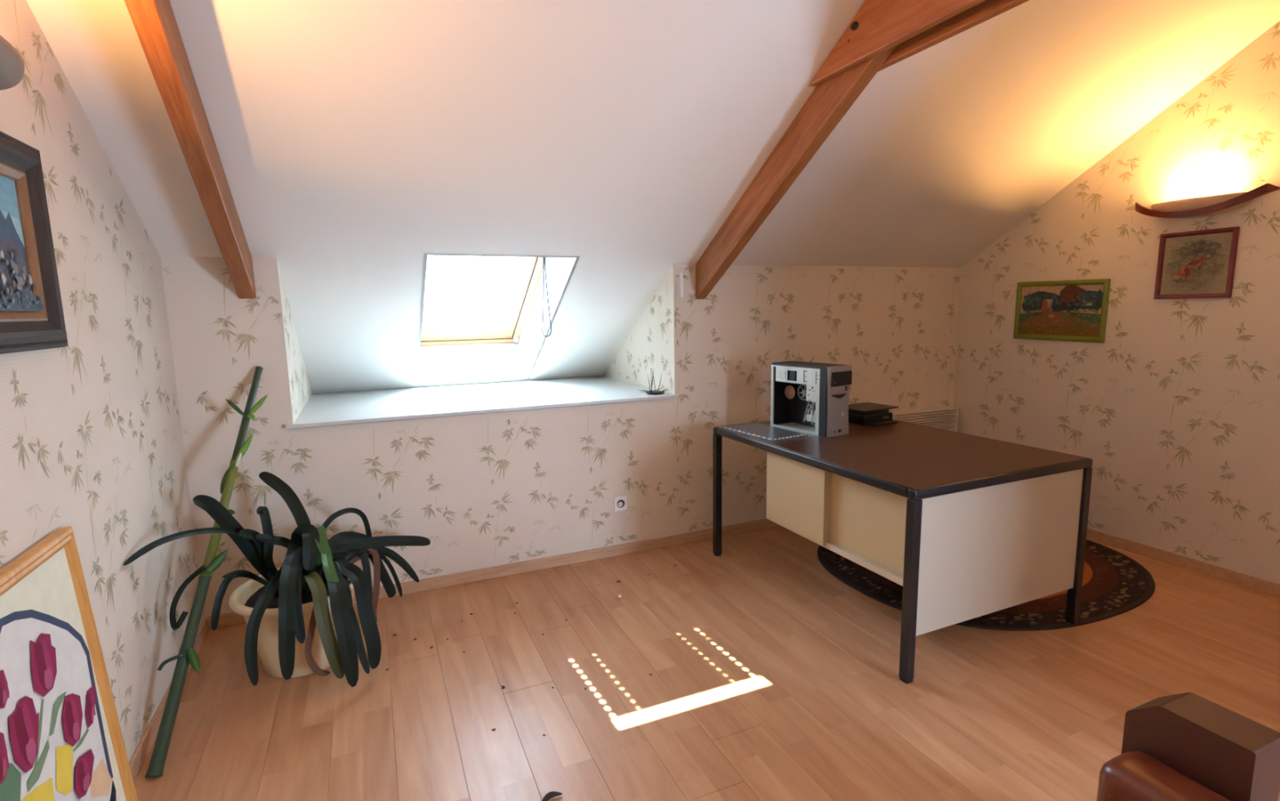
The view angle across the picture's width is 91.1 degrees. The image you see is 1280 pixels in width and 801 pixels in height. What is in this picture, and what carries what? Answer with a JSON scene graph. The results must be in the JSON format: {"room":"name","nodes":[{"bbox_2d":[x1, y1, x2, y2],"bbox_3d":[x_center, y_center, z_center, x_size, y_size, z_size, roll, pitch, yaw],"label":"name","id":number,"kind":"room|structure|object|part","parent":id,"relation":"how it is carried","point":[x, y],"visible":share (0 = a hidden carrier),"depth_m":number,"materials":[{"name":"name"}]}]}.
{"room":"home office","nodes":[
{"label":"home office","id":0,"kind":"room"},
{"bbox_2d":[0,0,204,761],"bbox_3d":[-0.951,-0.322,0.091,0.101,3.483,5.700,-5,9,-23],"label":"wall","id":1,"kind":"structure","parent":0,"point":[91,442],"depth_m":1.93,"materials":[{"name":"paper"}]},
{"bbox_2d":[0,35,24,90],"bbox_3d":[-1.347,-0.701,1.230,0.125,0.099,0.600,-5,9,-23],"label":"wall lamp","id":2,"kind":"object","parent":1,"relation":"attached to","point":[11,64],"visible":1,"depth_m":1.35,"materials":[{"name":"white paint"}]},
{"bbox_2d":[0,131,67,354],"bbox_3d":[-1.384,-0.343,1.279,0.039,0.505,0.800,-5,9,-23],"label":"framed picture","id":3,"kind":"object","parent":1,"relation":"attached to","point":[32,317],"visible":1,"depth_m":1.53,"materials":[{"name":"brown wood"}]},
{"bbox_2d":[0,175,43,311],"bbox_3d":[-1.388,-0.343,1.278,0.023,0.317,0.612,-5,9,-23],"label":"painting","id":4,"kind":"object","parent":3,"relation":"attached to","point":[20,287],"depth_m":1.51,"materials":[{"name":"paint"}]},
{"bbox_2d":[128,617,208,782],"bbox_3d":[-0.868,1.357,0.352,0.012,0.063,5.488,-5,9,-23],"label":"baseboard","id":5,"kind":"structure","parent":1,"relation":"attached to","point":[136,762],"depth_m":2.10,"materials":[{"name":"brown wood"}]},
{"bbox_2d":[276,258,312,423],"bbox_3d":[-1.886,-0.329,3.408,0.061,0.787,1.275,-5,9,-23],"label":"wall","id":6,"kind":"structure","parent":0,"point":[300,390],"depth_m":3.10,"materials":[{"name":"paper"}]},
{"bbox_2d":[160,256,960,617],"bbox_3d":[0.131,0.041,3.698,4.865,1.691,0.101,-5,9,-23],"label":"wall","id":7,"kind":"structure","parent":0,"point":[485,491],"depth_m":3.43,"materials":[{"name":"paper"}]},
{"bbox_2d":[284,375,678,428],"bbox_3d":[-0.953,-0.032,3.837,2.007,0.024,1.295,-5,9,-23],"label":"window sill","id":8,"kind":"structure","parent":7,"relation":"attached to","point":[323,409],"depth_m":3.60,"materials":[{"name":"white paint"}]},
{"bbox_2d":[641,368,667,394],"bbox_3d":[0.084,-0.117,3.715,0.203,0.150,0.132,-5,9,-23],"label":"twigs","id":9,"kind":"object","parent":8,"relation":"on","point":[651,392],"visible":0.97,"depth_m":3.70,"materials":[{"name":"plant"}]},
{"bbox_3d":[0.089,-0.047,3.717,0.116,0.012,0.116,-5,9,-23],"label":"dish","id":10,"kind":"part","parent":9,"relation":"part of","materials":[{"name":"ceramic"}]},
{"bbox_2d":[204,518,780,630],"bbox_3d":[0.167,0.843,3.763,4.665,0.063,0.012,-5,9,-23],"label":"baseboard","id":11,"kind":"structure","parent":7,"relation":"attached to","point":[226,620],"depth_m":3.47,"materials":[{"name":"brown wood"}]},
{"bbox_2d":[613,495,626,511],"bbox_3d":[-0.112,0.592,3.605,0.080,0.086,0.012,-5,9,-23],"label":"wall socket","id":12,"kind":"object","parent":7,"relation":"attached to","point":[620,502],"visible":1,"depth_m":3.60,"materials":[{"name":"white plastic"}]},
{"bbox_2d":[679,272,684,297],"bbox_3d":[0.238,-0.657,3.587,0.020,0.140,0.012,-6,10,-23],"label":"cleat","id":13,"kind":"object","parent":7,"relation":"attached to","point":[681,274],"visible":1,"depth_m":3.58,"materials":[{"name":"white plastic"}]},
{"bbox_2d":[892,405,958,431],"bbox_3d":[1.817,0.341,4.378,1.000,0.524,0.075,-5,9,-23],"label":"radiator","id":14,"kind":"object","parent":7,"relation":"attached to","point":[942,417],"visible":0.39,"depth_m":4.44,"materials":[{"name":"white metal"}]},
{"bbox_3d":[1.804,0.335,4.407,0.976,0.503,0.011,-5,9,-23],"label":"plate","id":15,"kind":"part","parent":14,"relation":"part of","materials":[{"name":"white metal"}]},
{"bbox_2d":[603,264,675,398],"bbox_3d":[-0.031,-0.476,4.202,0.061,0.787,1.275,-5,9,-23],"label":"wall","id":16,"kind":"structure","parent":0,"point":[650,344],"depth_m":3.88,"materials":[{"name":"paper"}]},
{"bbox_2d":[26,0,1279,393],"bbox_3d":[0.448,-1.174,2.733,4.865,2.608,4.198,-5,9,-23],"label":"ceiling","id":17,"kind":"structure","parent":0,"point":[356,141],"depth_m":2.63,"materials":[{"name":"white paint"}]},
{"bbox_2d":[124,0,256,298],"bbox_3d":[-1.168,-1.234,1.311,0.068,1.955,2.879,-5,9,-23],"label":"roof beam","id":18,"kind":"structure","parent":17,"relation":"attached to","point":[154,22],"depth_m":1.97,"materials":[{"name":"brown wood"}]},
{"bbox_2d":[415,253,578,385],"bbox_3d":[-0.990,-0.633,3.914,0.800,1.123,1.649,-5,9,-23],"label":"window","id":19,"kind":"structure","parent":17,"relation":"attached to","point":[447,355],"depth_m":4.43,"materials":[{"name":"white paint"}]},
{"bbox_3d":[-1.337,-0.542,3.747,0.020,0.400,1.634,-5,-23,-23],"label":"reveal panel","id":20,"kind":"part","parent":19,"relation":"part of","materials":[{"name":"white paint"}]},
{"bbox_3d":[-1.216,-0.275,4.508,0.800,0.400,0.201,-5,-23,-23],"label":"reveal panel","id":21,"kind":"part","parent":19,"relation":"part of","materials":[{"name":"white paint"}]},
{"bbox_3d":[-1.060,-0.776,4.037,0.640,0.007,1.340,-5,-23,-23],"label":"glass pane","id":22,"kind":"part","parent":19,"relation":"part of","materials":[{"name":"glass"}]},
{"bbox_3d":[-1.053,-0.768,4.037,0.644,0.072,1.363,-5,-23,-23],"label":"sash rail","id":23,"kind":"part","parent":19,"relation":"part of","materials":[{"name":"white wood"}]},
{"bbox_3d":[-1.053,-0.769,4.036,0.666,0.081,1.385,-5,-23,-23],"label":"sash","id":24,"kind":"part","parent":19,"relation":"part of","materials":[{"name":"brown wood"}]},
{"bbox_3d":[-1.054,-0.769,4.036,0.794,0.110,1.513,-5,-23,-23],"label":"frame","id":25,"kind":"part","parent":19,"relation":"part of","materials":[{"name":"brown wood"}]},
{"bbox_2d":[422,255,551,337],"bbox_3d":[-1.031,-0.728,4.051,0.672,0.623,0.968,-5,9,-23],"label":"window pane","id":26,"kind":"object","parent":19,"relation":"attached to","point":[474,286],"visible":0.79,"depth_m":4.09,"materials":[{"name":"glass"}]},
{"bbox_3d":[-0.565,-0.683,3.747,0.062,0.607,0.023,-5,9,-23],"label":"pull cord","id":27,"kind":"part","parent":26,"relation":"part of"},
{"bbox_3d":[-0.731,-0.882,3.263,0.800,0.400,0.130,-5,-23,-23],"label":"reveal panel","id":28,"kind":"part","parent":19,"relation":"part of","materials":[{"name":"white paint"}]},
{"bbox_3d":[-0.628,-0.599,4.051,0.033,0.400,1.634,-5,-23,-23],"label":"reveal panel","id":29,"kind":"part","parent":19,"relation":"part of","materials":[{"name":"white paint"}]},
{"bbox_2d":[695,44,897,299],"bbox_3d":[0.909,-1.387,2.202,0.067,1.979,2.879,-5,9,-23],"label":"roof beam","id":30,"kind":"structure","parent":17,"relation":"attached to","point":[831,100],"depth_m":2.81,"materials":[{"name":"brown wood"}]},
{"bbox_2d":[808,0,986,86],"bbox_3d":[1.442,-1.151,0.863,0.041,0.200,3.724,-5,9,-23],"label":"tie beam","id":31,"kind":"structure","parent":30,"relation":"attached to","point":[878,26],"depth_m":2.19,"materials":[{"name":"wood"}]},
{"bbox_2d":[877,0,1029,71],"bbox_3d":[1.542,-1.155,0.906,0.040,0.208,3.630,-5,9,-23],"label":"tie beam","id":32,"kind":"structure","parent":30,"relation":"attached to","point":[987,10],"depth_m":2.07,"materials":[{"name":"brown wood"}]},
{"bbox_2d":[133,525,1279,800],"bbox_3d":[1.264,1.277,1.284,4.865,0.120,5.700,-5,9,-23],"label":"floor","id":33,"kind":"structure","parent":0,"point":[773,677],"depth_m":2.32,"materials":[{"name":"brown wood"}]},
{"bbox_2d":[0,526,137,800],"bbox_3d":[-1.279,0.808,1.325,0.086,0.886,0.780,-5,9,-23],"label":"framed picture","id":34,"kind":"object","parent":33,"relation":"on","point":[61,739],"visible":1,"depth_m":1.45,"materials":[{"name":"paper"}]},
{"bbox_2d":[144,365,267,777],"bbox_3d":[-1.600,0.514,2.365,0.156,1.202,1.066,-2,8,-8],"label":"bamboo plant","id":35,"kind":"object","parent":33,"relation":"on","point":[186,655],"visible":0.89,"depth_m":2.21,"materials":[{"name":"green plant"}]},
{"bbox_2d":[123,471,430,687],"bbox_3d":[-1.316,0.694,2.504,0.968,0.771,0.642,-5,9,-23],"label":"potted plant","id":36,"kind":"object","parent":33,"relation":"on","point":[300,615],"visible":1,"depth_m":2.42,"materials":[{"name":"green plant"}]},
{"bbox_3d":[-1.389,0.907,2.583,0.484,0.330,0.484,-5,9,-23],"label":"pot","id":37,"kind":"part","parent":36,"relation":"part of","materials":[{"name":"beige ceramic"}]},
{"bbox_2d":[542,791,562,800],"bbox_3d":[-0.261,1.153,1.831,0.068,0.019,0.020,-7,10,-34],"label":"dead leaf","id":38,"kind":"object","parent":33,"relation":"on","point":[548,796],"visible":1,"depth_m":1.83,"materials":[{"name":"plant"}]},
{"bbox_2d":[712,419,1093,684],"bbox_3d":[1.172,0.567,3.145,1.027,0.752,1.411,-5,9,-24],"label":"office desk","id":39,"kind":"object","parent":33,"relation":"on","point":[969,526],"visible":0.84,"depth_m":2.59,"materials":[{"name":"black paint"}]},
{"bbox_3d":[0.440,0.533,3.568,0.038,0.700,0.038,-5,9,-24],"label":"leg","id":40,"kind":"part","parent":39,"relation":"part of","materials":[{"name":"black paint"}]},
{"bbox_2d":[723,422,807,440],"bbox_3d":[0.660,0.161,3.346,0.240,0.010,0.417,-6,9,-29],"label":"panel","id":41,"kind":"object","parent":39,"relation":"on","point":[764,431],"visible":1,"depth_m":3.32,"materials":[{"name":"grey metal"}]},
{"bbox_3d":[0.735,0.445,2.979,0.018,0.364,0.430,-5,9,-24],"label":"sliding door","id":42,"kind":"part","parent":39,"relation":"part of","materials":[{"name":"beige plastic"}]},
{"bbox_2d":[770,360,852,436],"bbox_3d":[0.910,-0.018,3.353,0.174,0.355,0.406,-7,10,-34],"label":"computer tower","id":43,"kind":"object","parent":39,"relation":"on","point":[812,397],"visible":1,"depth_m":3.26,"materials":[{"name":"grey metal"}]},
{"bbox_3d":[0.762,-0.142,3.397,0.004,0.038,0.066,-7,10,-34],"label":"pressed plate","id":44,"kind":"part","parent":43,"relation":"part of","materials":[{"name":"silver metal"}]},
{"bbox_2d":[789,382,815,425],"bbox_3d":[0.934,0.015,3.415,0.004,0.239,0.311,-7,10,-34],"label":"computer interior","id":45,"kind":"object","parent":43,"relation":"on","point":[797,406],"depth_m":3.49,"materials":[{"name":"silver metal"}]},
{"bbox_2d":[831,393,845,398],"bbox_3d":[1.008,-0.022,3.188,0.098,0.020,0.016,-7,10,-34],"label":"vent","id":46,"kind":"object","parent":43,"relation":"attached to","point":[833,395],"depth_m":3.18,"materials":[{"name":"black plastic"}]},
{"bbox_3d":[1.019,0.154,3.216,0.130,0.030,0.020,-7,10,-34],"label":"port panel","id":47,"kind":"part","parent":43,"relation":"part of","materials":[{"name":"silver metal"}]},
{"bbox_3d":[1.019,-0.112,3.182,0.150,0.072,0.022,-7,10,-34],"label":"drive door","id":48,"kind":"part","parent":43,"relation":"part of","materials":[{"name":"black plastic"}]},
{"bbox_3d":[0.958,0.494,2.586,0.016,0.357,0.526,-5,9,-24],"label":"sliding door","id":49,"kind":"part","parent":39,"relation":"part of","materials":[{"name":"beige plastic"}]},
{"bbox_2d":[848,401,898,426],"bbox_3d":[1.314,0.077,3.596,0.279,0.082,0.271,-6,9,-29],"label":"printer","id":50,"kind":"object","parent":39,"relation":"on","point":[873,414],"visible":0.88,"depth_m":3.53,"materials":[{"name":"black plastic"}]},
{"bbox_3d":[1.301,0.038,3.613,0.279,0.008,0.221,-6,9,-29],"label":"lid","id":51,"kind":"part","parent":50,"relation":"part of","materials":[{"name":"plastic"}]},
{"bbox_2d":[866,420,897,426],"bbox_3d":[1.353,0.126,3.500,0.186,0.008,0.055,-6,9,-29],"label":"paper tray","id":52,"kind":"object","parent":50,"relation":"on","point":[874,423],"depth_m":3.49,"materials":[{"name":"plastic"}]},
{"bbox_3d":[1.166,0.216,3.094,1.027,0.038,1.411,-5,9,-24],"label":"frame","id":53,"kind":"part","parent":39,"relation":"part of","materials":[{"name":"black paint"}]},
{"bbox_3d":[1.003,0.704,2.328,0.038,0.700,0.038,-5,9,-24],"label":"leg","id":54,"kind":"part","parent":39,"relation":"part of","materials":[{"name":"black paint"}]},
{"bbox_3d":[1.451,0.586,2.519,0.949,0.536,0.018,-5,9,-24],"label":"panel","id":55,"kind":"part","parent":39,"relation":"part of","materials":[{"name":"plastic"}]},
{"bbox_3d":[1.905,0.630,2.726,0.038,0.700,0.038,-5,9,-24],"label":"leg","id":56,"kind":"part","parent":39,"relation":"part of","materials":[{"name":"black paint"}]},
{"bbox_2d":[817,539,1155,630],"bbox_3d":[1.855,0.881,3.487,1.697,0.009,1.436,-5,9,-23],"label":"oval rug","id":57,"kind":"object","parent":33,"relation":"on","point":[1114,584],"visible":0.38,"depth_m":3.06,"materials":[{"name":"black carpet"}]},
{"bbox_2d":[1096,692,1279,800],"bbox_3d":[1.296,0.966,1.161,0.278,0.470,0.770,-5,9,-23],"label":"leather armchair","id":58,"kind":"object","parent":33,"relation":"on","point":[1185,746],"visible":1,"depth_m":1.36,"materials":[{"name":"brown leather"}]},
{"bbox_2d":[1096,751,1230,800],"bbox_3d":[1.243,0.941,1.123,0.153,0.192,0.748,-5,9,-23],"label":"seat cushion","id":59,"kind":"object","parent":58,"relation":"on","point":[1129,775],"depth_m":1.36,"materials":[{"name":"leather"}]},
{"bbox_2d":[953,20,1279,584],"bbox_3d":[3.417,-0.669,1.961,0.101,3.483,5.700,-5,9,-23],"label":"wall","id":60,"kind":"structure","parent":0,"point":[1176,414],"depth_m":3.35,"materials":[{"name":"paper"}]},
{"bbox_2d":[1013,278,1111,342],"bbox_3d":[2.549,-0.548,3.835,0.035,0.362,0.552,-5,10,-23],"label":"framed picture","id":61,"kind":"object","parent":60,"relation":"attached to","point":[1067,310],"visible":1,"depth_m":3.81,"materials":[{"name":"paper"}]},
{"bbox_2d":[1086,527,1279,597],"bbox_3d":[3.397,1.018,2.179,0.012,0.063,5.488,-5,9,-23],"label":"baseboard","id":62,"kind":"structure","parent":60,"relation":"attached to","point":[1256,584],"depth_m":3.31,"materials":[{"name":"brown wood"}]},
{"bbox_2d":[1153,226,1239,298],"bbox_3d":[2.815,-0.691,3.192,0.032,0.337,0.325,-4,9,-23],"label":"framed picture","id":63,"kind":"object","parent":60,"relation":"attached to","point":[1198,264],"visible":1,"depth_m":3.18,"materials":[{"name":"paper"}]},
{"bbox_2d":[1134,182,1279,217],"bbox_3d":[2.762,-0.972,3.128,0.142,0.114,0.584,-5,9,-23],"label":"wall lamp","id":64,"kind":"object","parent":60,"relation":"attached to","point":[1211,205],"visible":1,"depth_m":3.06,"materials":[{"name":"paint"}]},
{"bbox_3d":[2.769,-0.962,3.133,0.124,0.085,0.424,-5,9,-23],"label":"lamp shade","id":65,"kind":"part","parent":64,"relation":"part of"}
]}

